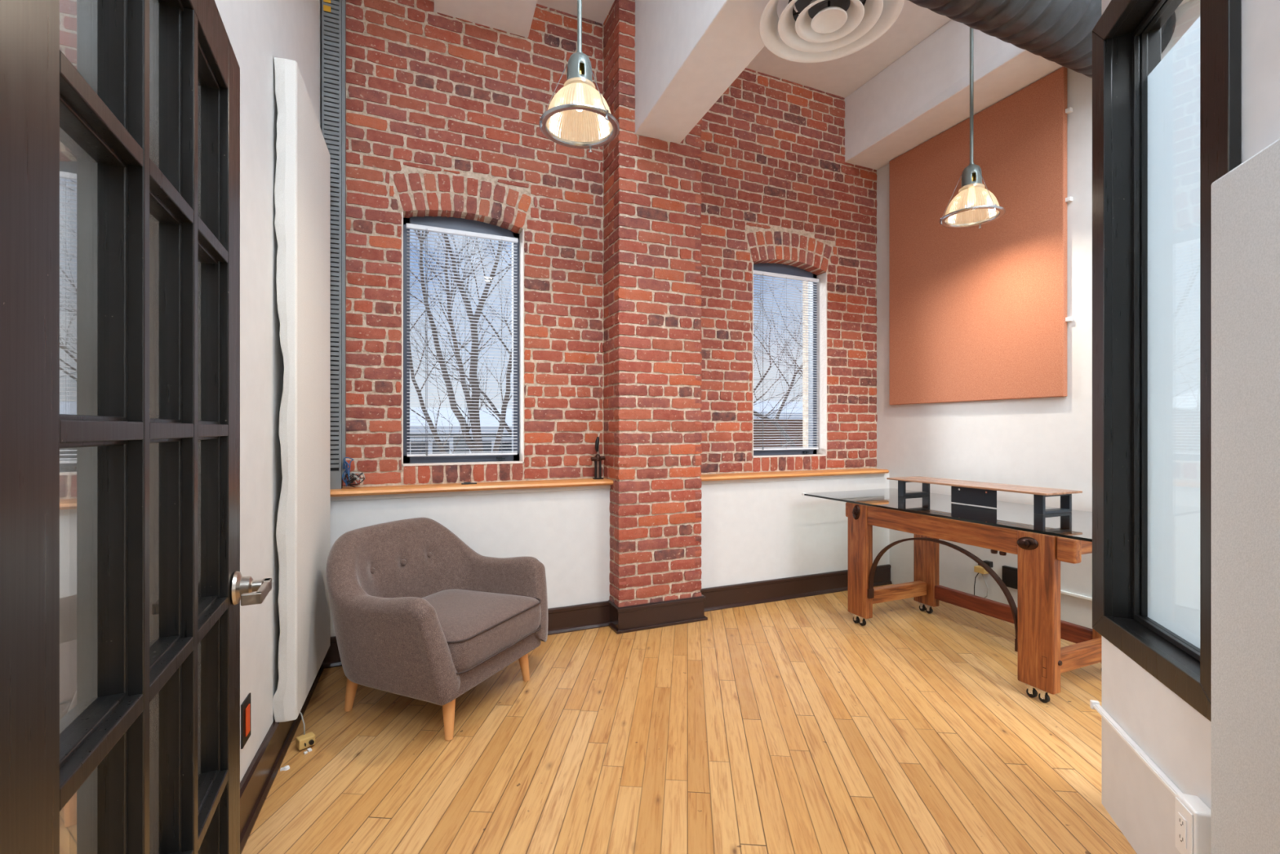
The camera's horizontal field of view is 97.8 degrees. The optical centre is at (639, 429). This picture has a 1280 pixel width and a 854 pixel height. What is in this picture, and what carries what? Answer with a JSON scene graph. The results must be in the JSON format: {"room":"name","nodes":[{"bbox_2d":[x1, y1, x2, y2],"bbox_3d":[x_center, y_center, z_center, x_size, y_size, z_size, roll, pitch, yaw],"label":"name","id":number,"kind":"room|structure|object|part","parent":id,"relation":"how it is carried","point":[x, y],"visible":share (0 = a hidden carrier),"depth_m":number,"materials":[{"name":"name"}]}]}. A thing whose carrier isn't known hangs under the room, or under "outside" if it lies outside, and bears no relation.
{"room":"office","nodes":[
{"label":"office","id":0,"kind":"room"},
{"bbox_2d":[59,0,321,853],"bbox_3d":[-0.709,-0.745,0.074,0.120,4.090,7.116,0,0,-21],"label":"wall","id":1,"kind":"structure","parent":0,"point":[258,31],"depth_m":1.84,"materials":[{"name":"white paint"}]},
{"bbox_2d":[0,0,271,853],"bbox_3d":[-0.742,0.233,0.844,0.180,2.110,0.916,0,0,-23],"label":"door","id":2,"kind":"structure","parent":1,"relation":"in","point":[161,127],"depth_m":0.74,"materials":[{"name":"black paint"}]},
{"bbox_3d":[-0.645,-0.542,0.629,0.004,0.340,0.217,0,0,-25],"label":"pane","id":3,"kind":"part","parent":2,"relation":"part of","materials":[{"name":"clear glass"}]},
{"bbox_3d":[-0.645,0.543,0.629,0.004,0.337,0.217,0,0,-25],"label":"pane","id":4,"kind":"part","parent":2,"relation":"part of","materials":[{"name":"clear glass"}]},
{"bbox_3d":[-0.745,-0.542,0.840,0.004,0.340,0.203,0,0,-25],"label":"pane","id":5,"kind":"part","parent":2,"relation":"part of","materials":[{"name":"clear glass"}]},
{"bbox_3d":[-0.745,-0.179,0.840,0.004,0.338,0.203,0,0,-25],"label":"pane","id":6,"kind":"part","parent":2,"relation":"part of","materials":[{"name":"clear glass"}]},
{"bbox_3d":[-0.745,0.182,0.840,0.004,0.337,0.203,0,0,-25],"label":"pane","id":7,"kind":"part","parent":2,"relation":"part of","materials":[{"name":"clear glass"}]},
{"bbox_3d":[-0.745,0.543,0.840,0.004,0.337,0.203,0,0,-25],"label":"pane","id":8,"kind":"part","parent":2,"relation":"part of","materials":[{"name":"clear glass"}]},
{"bbox_3d":[-0.847,-0.542,1.055,0.004,0.340,0.221,0,0,-25],"label":"pane","id":9,"kind":"part","parent":2,"relation":"part of","materials":[{"name":"clear glass"}]},
{"bbox_3d":[-0.847,-0.179,1.055,0.004,0.338,0.221,0,0,-25],"label":"pane","id":10,"kind":"part","parent":2,"relation":"part of","materials":[{"name":"clear glass"}]},
{"bbox_3d":[-0.847,0.182,1.055,0.004,0.337,0.221,0,0,-25],"label":"pane","id":11,"kind":"part","parent":2,"relation":"part of","materials":[{"name":"clear glass"}]},
{"bbox_3d":[-0.847,0.543,1.055,0.004,0.337,0.221,0,0,-25],"label":"pane","id":12,"kind":"part","parent":2,"relation":"part of","materials":[{"name":"clear glass"}]},
{"bbox_3d":[-0.847,0.910,1.055,0.004,0.349,0.221,0,0,-25],"label":"pane","id":13,"kind":"part","parent":2,"relation":"part of","materials":[{"name":"clear glass"}]},
{"bbox_3d":[-0.852,0.345,1.228,0.069,0.072,0.072,0,0,-23],"label":"handle","id":14,"kind":"part","parent":2,"relation":"part of","materials":[{"name":"silver metal"}]},
{"bbox_3d":[-0.814,0.345,1.192,0.036,0.024,0.126,0,0,-23],"label":"lever","id":15,"kind":"part","parent":2,"relation":"part of","materials":[{"name":"silver metal"}]},
{"bbox_2d":[240,693,250,749],"bbox_3d":[-1.305,0.965,1.854,0.010,0.144,0.090,0,0,-20],"label":"outlet","id":16,"kind":"object","parent":1,"relation":"attached to","point":[246,705],"visible":1,"depth_m":1.84,"materials":[{"name":"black plastic"}]},
{"bbox_2d":[245,703,249,736],"bbox_3d":[-1.302,0.965,1.855,0.004,0.092,0.040,0,0,-20],"label":"receptacle","id":17,"kind":"object","parent":16,"relation":"attached to","point":[247,710],"depth_m":1.85,"materials":[{"name":"orange plastic"}]},
{"bbox_2d":[240,664,324,853],"bbox_3d":[-1.264,1.221,1.778,0.034,0.158,2.674,0,0,-21],"label":"baseboard","id":18,"kind":"structure","parent":1,"relation":"attached to","point":[257,781],"depth_m":1.99,"materials":[{"name":"brown paint"}]},
{"bbox_2d":[272,57,329,722],"bbox_3d":[-1.525,-0.153,2.568,0.088,2.597,0.813,0,0,-19],"label":"acoustic panel","id":19,"kind":"object","parent":1,"relation":"attached to","point":[302,175],"visible":0.98,"depth_m":2.30,"materials":[{"name":"white fabric"}]},
{"bbox_2d":[329,472,888,636],"bbox_3d":[0.147,0.835,3.961,4.218,0.930,0.150,0,0,-23],"label":"wall","id":20,"kind":"structure","parent":0,"point":[757,531],"depth_m":3.71,"materials":[{"name":"white paint"}]},
{"bbox_2d":[321,600,609,668],"bbox_3d":[-0.976,1.221,3.373,1.690,0.158,0.034,0,0,-23],"label":"baseboard","id":21,"kind":"structure","parent":20,"relation":"attached to","point":[566,619],"depth_m":3.60,"materials":[{"name":"brown paint"}]},
{"bbox_2d":[329,477,613,501],"bbox_3d":[-0.994,0.365,3.428,1.698,0.060,0.204,0,0,-23],"label":"ledge","id":22,"kind":"object","parent":20,"relation":"attached to","point":[355,493],"visible":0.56,"depth_m":3.33,"materials":[{"name":"brown wood"}]},
{"bbox_2d":[342,457,364,487],"bbox_3d":[-1.614,0.241,3.147,0.118,0.171,0.052,0,0,-23],"label":"cable bundle","id":23,"kind":"object","parent":22,"relation":"on","point":[348,473],"visible":1,"depth_m":3.14,"materials":[{"name":"blue plastic"}]},
{"bbox_2d":[461,481,476,484],"bbox_3d":[-1.044,0.329,3.411,0.090,0.013,0.024,0,0,-23],"label":"metal bracket","id":24,"kind":"object","parent":22,"relation":"on","point":[465,482],"visible":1,"depth_m":3.41,"materials":[{"name":"black metal"}]},
{"bbox_3d":[-0.976,0.382,3.385,1.698,0.027,0.012,0,0,-23],"label":"apron moulding","id":25,"kind":"part","parent":22,"relation":"part of","materials":[{"name":"brown wood"}]},
{"bbox_2d":[591,436,604,479],"bbox_3d":[-0.282,0.192,3.758,0.095,0.286,0.040,0,0,-23],"label":"clamp","id":26,"kind":"object","parent":22,"relation":"on","point":[597,458],"visible":1,"depth_m":3.75,"materials":[{"name":"black metal"}]},
{"bbox_3d":[-0.289,0.100,3.755,0.030,0.102,0.028,0,0,-23],"label":"handle","id":27,"kind":"part","parent":26,"relation":"part of","materials":[{"name":"black plastic"}]},
{"bbox_2d":[700,467,888,484],"bbox_3d":[1.183,0.365,4.372,1.851,0.060,0.204,0,0,-23],"label":"ledge","id":28,"kind":"object","parent":20,"relation":"attached to","point":[713,478],"visible":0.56,"depth_m":4.29,"materials":[{"name":"brown wood"}]},
{"bbox_3d":[1.201,0.382,4.329,1.851,0.027,0.012,0,0,-23],"label":"apron moulding","id":29,"kind":"part","parent":28,"relation":"part of","materials":[{"name":"brown wood"}]},
{"bbox_2d":[700,564,892,611],"bbox_3d":[1.239,1.221,4.334,1.906,0.158,0.034,0,0,-23],"label":"baseboard","id":30,"kind":"structure","parent":20,"relation":"attached to","point":[718,597],"depth_m":4.26,"materials":[{"name":"brown paint"}]},
{"bbox_2d":[342,0,877,487],"bbox_3d":[0.066,-1.208,4.147,4.223,3.216,0.304,0,0,-23],"label":"wall","id":31,"kind":"structure","parent":0,"point":[444,112],"depth_m":3.71,"materials":[{"name":"red brick"}]},
{"bbox_2d":[321,0,346,488],"bbox_3d":[-1.726,-1.228,3.153,0.114,3.125,0.072,0,0,-23],"label":"duct","id":32,"kind":"object","parent":31,"relation":"attached to","point":[333,11],"visible":0.77,"depth_m":3.13,"materials":[{"name":"grey plastic"}]},
{"bbox_2d":[401,211,524,466],"bbox_3d":[-1.123,-0.568,3.564,0.730,1.575,0.176,0,0,-23],"label":"window","id":33,"kind":"structure","parent":31,"relation":"in","point":[452,223],"depth_m":3.60,"materials":[{"name":"white paint"}]},
{"bbox_2d":[406,222,518,456],"bbox_3d":[-1.119,-0.546,3.554,0.680,1.427,0.036,0,0,-23],"label":"blind","id":34,"kind":"object","parent":33,"relation":"attached to","point":[410,226],"visible":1,"depth_m":3.56,"materials":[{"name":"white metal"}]},
{"bbox_3d":[-1.330,-0.541,3.467,0.002,1.397,0.029,0,0,-23],"label":"ladder cord","id":35,"kind":"part","parent":34,"relation":"part of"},
{"bbox_3d":[-1.120,0.160,3.558,0.672,0.014,0.024,0,0,-23],"label":"rail","id":36,"kind":"part","parent":34,"relation":"part of","materials":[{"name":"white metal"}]},
{"bbox_3d":[-1.120,-1.246,3.558,0.680,0.028,0.028,0,0,-23],"label":"head rail","id":37,"kind":"part","parent":34,"relation":"part of","materials":[{"name":"white metal"}]},
{"bbox_3d":[-1.114,-0.541,3.561,0.002,1.397,0.029,0,0,-23],"label":"ladder cord","id":38,"kind":"part","parent":34,"relation":"part of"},
{"bbox_2d":[751,262,826,457],"bbox_3d":[1.177,-0.569,4.562,0.736,1.578,0.176,0,0,-23],"label":"window","id":39,"kind":"structure","parent":31,"relation":"in","point":[817,418],"depth_m":4.67,"materials":[{"name":"clear glass"}]},
{"bbox_2d":[753,270,818,450],"bbox_3d":[1.181,-0.546,4.552,0.686,1.427,0.036,0,0,-23],"label":"blind","id":40,"kind":"object","parent":39,"relation":"attached to","point":[755,272],"visible":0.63,"depth_m":4.55,"materials":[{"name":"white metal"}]},
{"bbox_3d":[1.179,0.160,4.556,0.678,0.014,0.024,0,0,-23],"label":"rail","id":41,"kind":"part","parent":40,"relation":"part of","materials":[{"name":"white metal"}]},
{"bbox_3d":[1.179,-1.246,4.556,0.686,0.028,0.028,0,0,-23],"label":"head rail","id":42,"kind":"part","parent":40,"relation":"part of","materials":[{"name":"white metal"}]},
{"bbox_2d":[603,0,702,607],"bbox_3d":[0.074,-0.823,3.850,0.616,4.046,0.355,0,0,-23],"label":"wall pier","id":43,"kind":"object","parent":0,"point":[652,255],"visible":0.87,"depth_m":3.69,"materials":[{"name":"red brick"}]},
{"bbox_2d":[608,594,707,634],"bbox_3d":[0.110,1.218,3.785,0.664,0.163,0.242,0,0,-23],"label":"baseboard","id":44,"kind":"object","parent":43,"relation":"attached to","point":[633,618],"visible":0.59,"depth_m":3.67,"materials":[{"name":"brown paint"}]},
{"bbox_2d":[241,583,1136,853],"bbox_3d":[1.368,1.330,0.866,5.600,0.060,6.900,0,0,-23],"label":"floor","id":45,"kind":"structure","parent":0,"point":[794,726],"depth_m":2.24,"materials":[{"name":"brown wood"}]},
{"bbox_2d":[280,764,289,770],"bbox_3d":[-1.357,1.294,2.136,0.031,0.012,0.021,0,0,-23],"label":"clip","id":46,"kind":"object","parent":45,"relation":"on","point":[286,767],"visible":1,"depth_m":2.13,"materials":[{"name":"white plastic"}]},
{"bbox_2d":[296,711,315,754],"bbox_3d":[-1.367,1.229,2.285,0.113,0.142,0.060,0,0,42],"label":"power adapter","id":47,"kind":"object","parent":45,"relation":"on","point":[305,740],"visible":0.98,"depth_m":2.27,"materials":[{"name":"beige plastic"}]},
{"bbox_3d":[-1.395,1.207,2.307,0.047,0.097,0.013,0,0,25],"label":"cord","id":48,"kind":"part","parent":47,"relation":"part of","materials":[{"name":"white plastic"}]},
{"bbox_2d":[325,517,547,740],"bbox_3d":[-0.983,0.892,2.759,0.801,0.821,0.897,0,0,24],"label":"armchair","id":49,"kind":"object","parent":45,"relation":"on","point":[417,612],"visible":1,"depth_m":2.57,"materials":[{"name":"brown fabric"}]},
{"bbox_3d":[-1.333,1.215,2.595,0.063,0.175,0.063,0,0,24],"label":"leg","id":50,"kind":"part","parent":49,"relation":"part of","materials":[{"name":"brown wood"}]},
{"bbox_3d":[-0.809,1.215,2.365,0.063,0.175,0.063,0,0,24],"label":"leg","id":51,"kind":"part","parent":49,"relation":"part of","materials":[{"name":"brown wood"}]},
{"bbox_2d":[422,589,541,672],"bbox_3d":[-0.899,0.942,2.722,0.618,0.185,0.666,0,0,24],"label":"seat cushion","id":52,"kind":"object","parent":49,"relation":"on","point":[478,626],"depth_m":2.62,"materials":[{"name":"brown fabric"}]},
{"bbox_3d":[-0.918,1.067,2.731,0.587,0.132,0.680,0,0,24],"label":"seat frame","id":53,"kind":"part","parent":49,"relation":"part of","materials":[{"name":"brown fabric"}]},
{"bbox_3d":[-0.607,1.215,2.890,0.063,0.175,0.063,0,0,24],"label":"leg","id":54,"kind":"part","parent":49,"relation":"part of","materials":[{"name":"brown wood"}]},
{"bbox_2d":[845,502,1102,702],"bbox_3d":[1.973,0.898,3.303,0.708,0.802,1.420,0,0,-23],"label":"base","id":55,"kind":"object","parent":45,"relation":"on","point":[1039,628],"visible":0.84,"depth_m":2.92,"materials":[{"name":"brown wood"}]},
{"bbox_3d":[1.436,0.549,3.825,0.055,0.102,0.035,0,0,-23],"label":"rail","id":56,"kind":"part","parent":55,"relation":"part of","materials":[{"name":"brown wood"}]},
{"bbox_2d":[852,505,860,519],"bbox_3d":[1.427,0.552,3.709,0.030,0.098,0.063,0,0,-23],"label":"washer","id":57,"kind":"object","parent":55,"relation":"in","point":[855,508],"depth_m":3.70,"materials":[{"name":"metal"}]},
{"bbox_3d":[1.467,0.868,3.727,0.058,0.741,0.168,0,0,-23],"label":"leg","id":58,"kind":"part","parent":55,"relation":"part of","materials":[{"name":"brown wood"}]},
{"bbox_3d":[2.036,0.868,3.973,0.058,0.741,0.168,0,0,-23],"label":"leg","id":59,"kind":"part","parent":55,"relation":"part of","materials":[{"name":"brown wood"}]},
{"bbox_3d":[1.698,0.559,3.210,0.058,0.122,0.963,0,0,-23],"label":"rail","id":60,"kind":"part","parent":55,"relation":"part of","materials":[{"name":"brown wood"}]},
{"bbox_2d":[801,488,1092,542],"bbox_3d":[2.049,0.487,3.420,0.918,0.020,2.084,0,0,-23],"label":"glass tabletop","id":61,"kind":"object","parent":55,"relation":"on","point":[1075,524],"visible":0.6,"depth_m":3.26,"materials":[{"name":"clear glass"}]},
{"bbox_2d":[886,475,1082,514],"bbox_3d":[2.176,0.417,3.653,0.330,0.125,1.100,0,0,-23],"label":"shelf","id":62,"kind":"object","parent":61,"relation":"on","point":[963,491],"visible":1,"depth_m":3.48,"materials":[{"name":"brown wood"}]},
{"bbox_3d":[2.001,0.423,4.078,0.267,0.112,0.050,0,0,-23],"label":"leg frame","id":63,"kind":"part","parent":62,"relation":"part of","materials":[{"name":"black metal"}]},
{"bbox_3d":[2.100,0.421,3.522,0.006,0.108,0.300,0,0,-23],"label":"plate","id":64,"kind":"part","parent":62,"relation":"part of","materials":[{"name":"black metal"}]},
{"bbox_3d":[2.376,0.423,3.214,0.267,0.112,0.050,0,0,-23],"label":"leg frame","id":65,"kind":"part","parent":62,"relation":"part of","materials":[{"name":"black metal"}]},
{"bbox_2d":[1017,537,1038,550],"bbox_3d":[1.864,0.552,2.700,0.030,0.063,0.099,0,0,-23],"label":"washer","id":66,"kind":"object","parent":55,"relation":"in","point":[1023,543],"depth_m":2.69,"materials":[{"name":"wood"}]},
{"bbox_3d":[1.918,0.868,2.688,0.058,0.741,0.168,0,0,-23],"label":"leg","id":67,"kind":"part","parent":55,"relation":"part of","materials":[{"name":"brown wood"}]},
{"bbox_3d":[1.978,0.555,2.576,0.055,0.114,0.083,0,0,-23],"label":"rail","id":68,"kind":"part","parent":55,"relation":"part of","materials":[{"name":"brown wood"}]},
{"bbox_3d":[2.211,0.560,2.790,0.561,0.100,0.090,0,0,-23],"label":"cross rail","id":69,"kind":"part","parent":55,"relation":"part of","materials":[{"name":"brown wood"}]},
{"bbox_3d":[2.486,0.868,2.935,0.058,0.741,0.168,0,0,-23],"label":"leg","id":70,"kind":"part","parent":55,"relation":"part of","materials":[{"name":"brown wood"}]},
{"bbox_2d":[536,0,951,97],"bbox_3d":[1.420,-2.840,0.998,5.800,0.100,7.100,0,0,-23],"label":"ceiling","id":71,"kind":"structure","parent":0,"point":[842,76],"depth_m":4.17,"materials":[{"name":"white paint"}]},
{"bbox_2d":[434,0,537,38],"bbox_3d":[0.140,-2.671,0.497,0.576,0.238,6.538,0,0,-21],"label":"ceiling","id":72,"kind":"structure","parent":71,"relation":"attached to","point":[512,16],"depth_m":3.42,"materials":[{"name":"white paint"}]},
{"bbox_2d":[538,0,619,152],"bbox_3d":[-0.270,-2.054,2.494,0.356,1.470,0.356,0,0,32],"label":"pendant lamp","id":73,"kind":"object","parent":71,"relation":"hanging from","point":[578,116],"visible":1,"depth_m":2.48,"materials":[{"name":"beige glass"}]},
{"bbox_3d":[-0.270,-1.444,2.494,0.304,0.181,0.304,0,0,32],"label":"lamp shade","id":74,"kind":"part","parent":73,"relation":"part of","materials":[{"name":"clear glass"}]},
{"bbox_3d":[-0.270,-2.216,2.494,0.028,1.108,0.028,0,0,32],"label":"stem","id":75,"kind":"part","parent":73,"relation":"part of","materials":[{"name":"grey paint"}]},
{"bbox_2d":[566,52,592,82],"bbox_3d":[-0.270,-1.598,2.494,0.118,0.143,0.118,0,0,-23],"label":"socket","id":76,"kind":"object","parent":73,"relation":"attached to","point":[579,65],"depth_m":2.45,"materials":[{"name":"grey paint"}]},
{"bbox_2d":[635,0,795,143],"bbox_3d":[1.135,-2.353,0.961,0.327,0.875,6.525,0,0,-21],"label":"ceiling beam","id":77,"kind":"structure","parent":71,"relation":"attached to","point":[688,53],"depth_m":3.09,"materials":[{"name":"white paint"}]},
{"bbox_2d":[759,0,904,62],"bbox_3d":[0.805,-1.793,2.379,0.584,0.114,0.584,0,0,-23],"label":"diffuser","id":78,"kind":"object","parent":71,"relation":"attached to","point":[833,33],"visible":1,"depth_m":2.45,"materials":[{"name":"white plastic"}]},
{"bbox_2d":[939,26,1005,228],"bbox_3d":[2.078,-2.046,3.501,0.356,1.488,0.356,0,0,-23],"label":"pendant lamp","id":79,"kind":"object","parent":71,"relation":"hanging from","point":[974,205],"visible":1,"depth_m":3.48,"materials":[{"name":"beige glass"}]},
{"bbox_3d":[2.078,-2.208,3.501,0.028,1.125,0.028,0,0,-23],"label":"stem","id":80,"kind":"part","parent":79,"relation":"part of","materials":[{"name":"grey paint"}]},
{"bbox_2d":[960,164,982,187],"bbox_3d":[2.078,-1.581,3.501,0.118,0.143,0.118,0,0,-23],"label":"socket","id":81,"kind":"object","parent":79,"relation":"attached to","point":[971,175],"depth_m":3.46,"materials":[{"name":"grey paint"}]},
{"bbox_3d":[2.078,-1.427,3.501,0.304,0.181,0.304,0,0,-23],"label":"lamp shade","id":82,"kind":"part","parent":79,"relation":"part of","materials":[{"name":"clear glass"}]},
{"bbox_2d":[795,0,1176,78],"bbox_3d":[1.724,-2.302,2.710,2.319,0.975,0.406,0,0,-23],"label":"ventilation duct","id":83,"kind":"object","parent":71,"relation":"hanging from","point":[1060,32],"visible":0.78,"depth_m":2.76,"materials":[{"name":"grey metal"}]},
{"bbox_2d":[844,0,1190,169],"bbox_3d":[3.131,-2.520,1.729,0.518,0.540,6.680,0,0,-23],"label":"ceiling beam","id":84,"kind":"structure","parent":71,"relation":"attached to","point":[924,93],"depth_m":3.99,"materials":[{"name":"white paint"}]},
{"bbox_2d":[876,0,1199,628],"bbox_3d":[3.420,-0.745,1.865,0.120,4.090,7.100,0,0,-23],"label":"wall","id":85,"kind":"structure","parent":0,"point":[1040,442],"depth_m":3.79,"materials":[{"name":"white paint"}]},
{"bbox_2d":[888,66,1072,404],"bbox_3d":[2.378,-1.224,4.062,0.045,2.042,1.364,0,0,-23],"label":"acoustic panel","id":86,"kind":"object","parent":85,"relation":"attached to","point":[975,313],"visible":1,"depth_m":3.90,"materials":[{"name":"fabric"}]},
{"bbox_2d":[973,560,992,598],"bbox_3d":[2.410,1.073,3.947,0.074,0.295,0.123,0,0,-23],"label":"power adapter","id":87,"kind":"object","parent":85,"relation":"attached to","point":[979,569],"visible":0.57,"depth_m":3.92,"materials":[{"name":"beige plastic"}]},
{"bbox_3d":[2.403,1.114,3.986,0.008,0.212,0.045,0,0,-23],"label":"cord","id":88,"kind":"part","parent":87,"relation":"part of","materials":[{"name":"plastic"}]},
{"bbox_3d":[2.422,1.105,3.923,0.024,0.195,0.057,0,0,-15],"label":"cord","id":89,"kind":"part","parent":87,"relation":"part of","materials":[{"name":"white plastic"}]},
{"bbox_2d":[1002,565,1017,589],"bbox_3d":[2.513,1.000,3.763,0.034,0.136,0.135,0,0,-23],"label":"outlet","id":90,"kind":"object","parent":85,"relation":"attached to","point":[1009,573],"visible":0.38,"depth_m":3.77,"materials":[{"name":"black plastic"}]},
{"bbox_3d":[2.498,1.000,3.760,0.004,0.100,0.090,0,0,-23],"label":"plate","id":91,"kind":"part","parent":90,"relation":"part of","materials":[{"name":"black plastic"}]},
{"bbox_2d":[1060,590,1092,600],"bbox_3d":[2.842,1.016,3.022,0.020,0.017,1.484,0,0,-23],"label":"cable raceway","id":92,"kind":"object","parent":85,"relation":"attached to","point":[1083,597],"depth_m":3.41,"materials":[{"name":"white plastic"}]},
{"bbox_2d":[1102,0,1279,853],"bbox_3d":[1.328,-0.745,0.979,0.130,4.090,2.000,0,0,20],"label":"wall partition","id":93,"kind":"structure","parent":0,"point":[1175,736],"depth_m":1.57,"materials":[{"name":"white paint"}]},
{"bbox_2d":[1089,699,1182,796],"bbox_3d":[1.504,0.970,1.699,0.024,0.028,0.585,0,0,20],"label":"cable raceway","id":94,"kind":"object","parent":93,"relation":"attached to","point":[1094,704],"depth_m":1.68,"materials":[{"name":"white plastic"}]},
{"bbox_2d":[1092,0,1240,721],"bbox_3d":[1.535,-0.351,1.590,0.154,2.098,0.734,0,0,20],"label":"window","id":95,"kind":"structure","parent":93,"relation":"in","point":[1166,130],"depth_m":1.75,"materials":[{"name":"black paint"}]},
{"bbox_2d":[1175,792,1211,853],"bbox_3d":[1.377,1.002,1.386,0.054,0.147,0.084,0,0,20],"label":"outlet box","id":96,"kind":"object","parent":93,"relation":"attached to","point":[1193,815],"visible":0.94,"depth_m":1.37,"materials":[{"name":"white plastic"}]},
{"bbox_2d":[1177,812,1186,848],"bbox_3d":[1.353,1.001,1.395,0.002,0.070,0.034,0,0,20],"label":"receptacle","id":97,"kind":"object","parent":96,"relation":"attached to","point":[1181,815],"depth_m":1.39,"materials":[{"name":"white plastic"}]},
{"bbox_3d":[1.357,1.002,1.394,0.004,0.128,0.072,0,0,20],"label":"plate","id":98,"kind":"part","parent":96,"relation":"part of","materials":[{"name":"white plastic"}]},
{"bbox_2d":[1211,137,1279,853],"bbox_3d":[1.112,0.244,0.667,0.058,1.611,1.268,0,0,20],"label":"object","id":99,"kind":"object","parent":93,"relation":"attached to","point":[1246,199],"visible":1,"depth_m":1.16,"materials":[{"name":"grey fabric"}]},
{"label":"outside","id":100,"kind":"structure","parent":0,"visible":0},
{"bbox_3d":[-4.935,2.975,49.069,90.000,0.150,86.040,0,0,-23],"label":"ground","id":101,"kind":"structure","parent":100,"visible":0},
{"bbox_2d":[409,234,457,388],"bbox_3d":[-5.390,-0.835,9.743,3.931,7.505,6.457,0,0,-28],"label":"bare tree","id":102,"kind":"object","parent":101,"relation":"on","point":[447,234],"visible":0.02,"depth_m":8.33,"materials":[{"name":"grey plant"}]},
{"bbox_2d":[409,230,511,453],"bbox_3d":[-2.413,-0.969,7.716,2.818,7.747,2.979,0,0,32],"label":"bare tree","id":103,"kind":"object","parent":101,"relation":"on","point":[475,428],"visible":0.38,"depth_m":7.68,"materials":[{"name":"grey plant"}]},
{"bbox_2d":[409,407,511,453],"bbox_3d":[-6.190,1.125,16.908,9.940,3.550,6.850,0,0,-23],"label":"house","id":104,"kind":"structure","parent":101,"relation":"on","point":[456,425],"depth_m":14.37,"materials":[{"name":"grey"}]},
{"bbox_2d":[409,235,511,436],"bbox_3d":[-2.816,-0.968,15.096,6.986,7.750,6.711,0,0,25],"label":"bare tree","id":105,"kind":"object","parent":101,"relation":"on","point":[508,428],"visible":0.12,"depth_m":14.08,"materials":[{"name":"grey plant"}]},
{"bbox_2d":[753,400,802,448],"bbox_3d":[5.122,0.950,19.853,11.640,3.900,6.450,0,0,-23],"label":"house","id":106,"kind":"structure","parent":101,"relation":"on","point":[794,428],"depth_m":16.38,"materials":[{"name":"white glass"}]},
{"bbox_2d":[753,275,802,448],"bbox_3d":[1.295,-0.770,9.935,5.282,7.365,6.134,0,0,-23],"label":"bare tree","id":107,"kind":"object","parent":101,"relation":"on","point":[769,354],"visible":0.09,"depth_m":9.20,"materials":[{"name":"grey plant"}]},
{"bbox_2d":[753,275,802,448],"bbox_3d":[3.850,-1.164,10.756,7.700,8.238,6.678,0,0,-41],"label":"bare tree","id":108,"kind":"object","parent":101,"relation":"on","point":[755,413],"visible":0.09,"depth_m":10.64,"materials":[{"name":"grey plant"}]}
]}

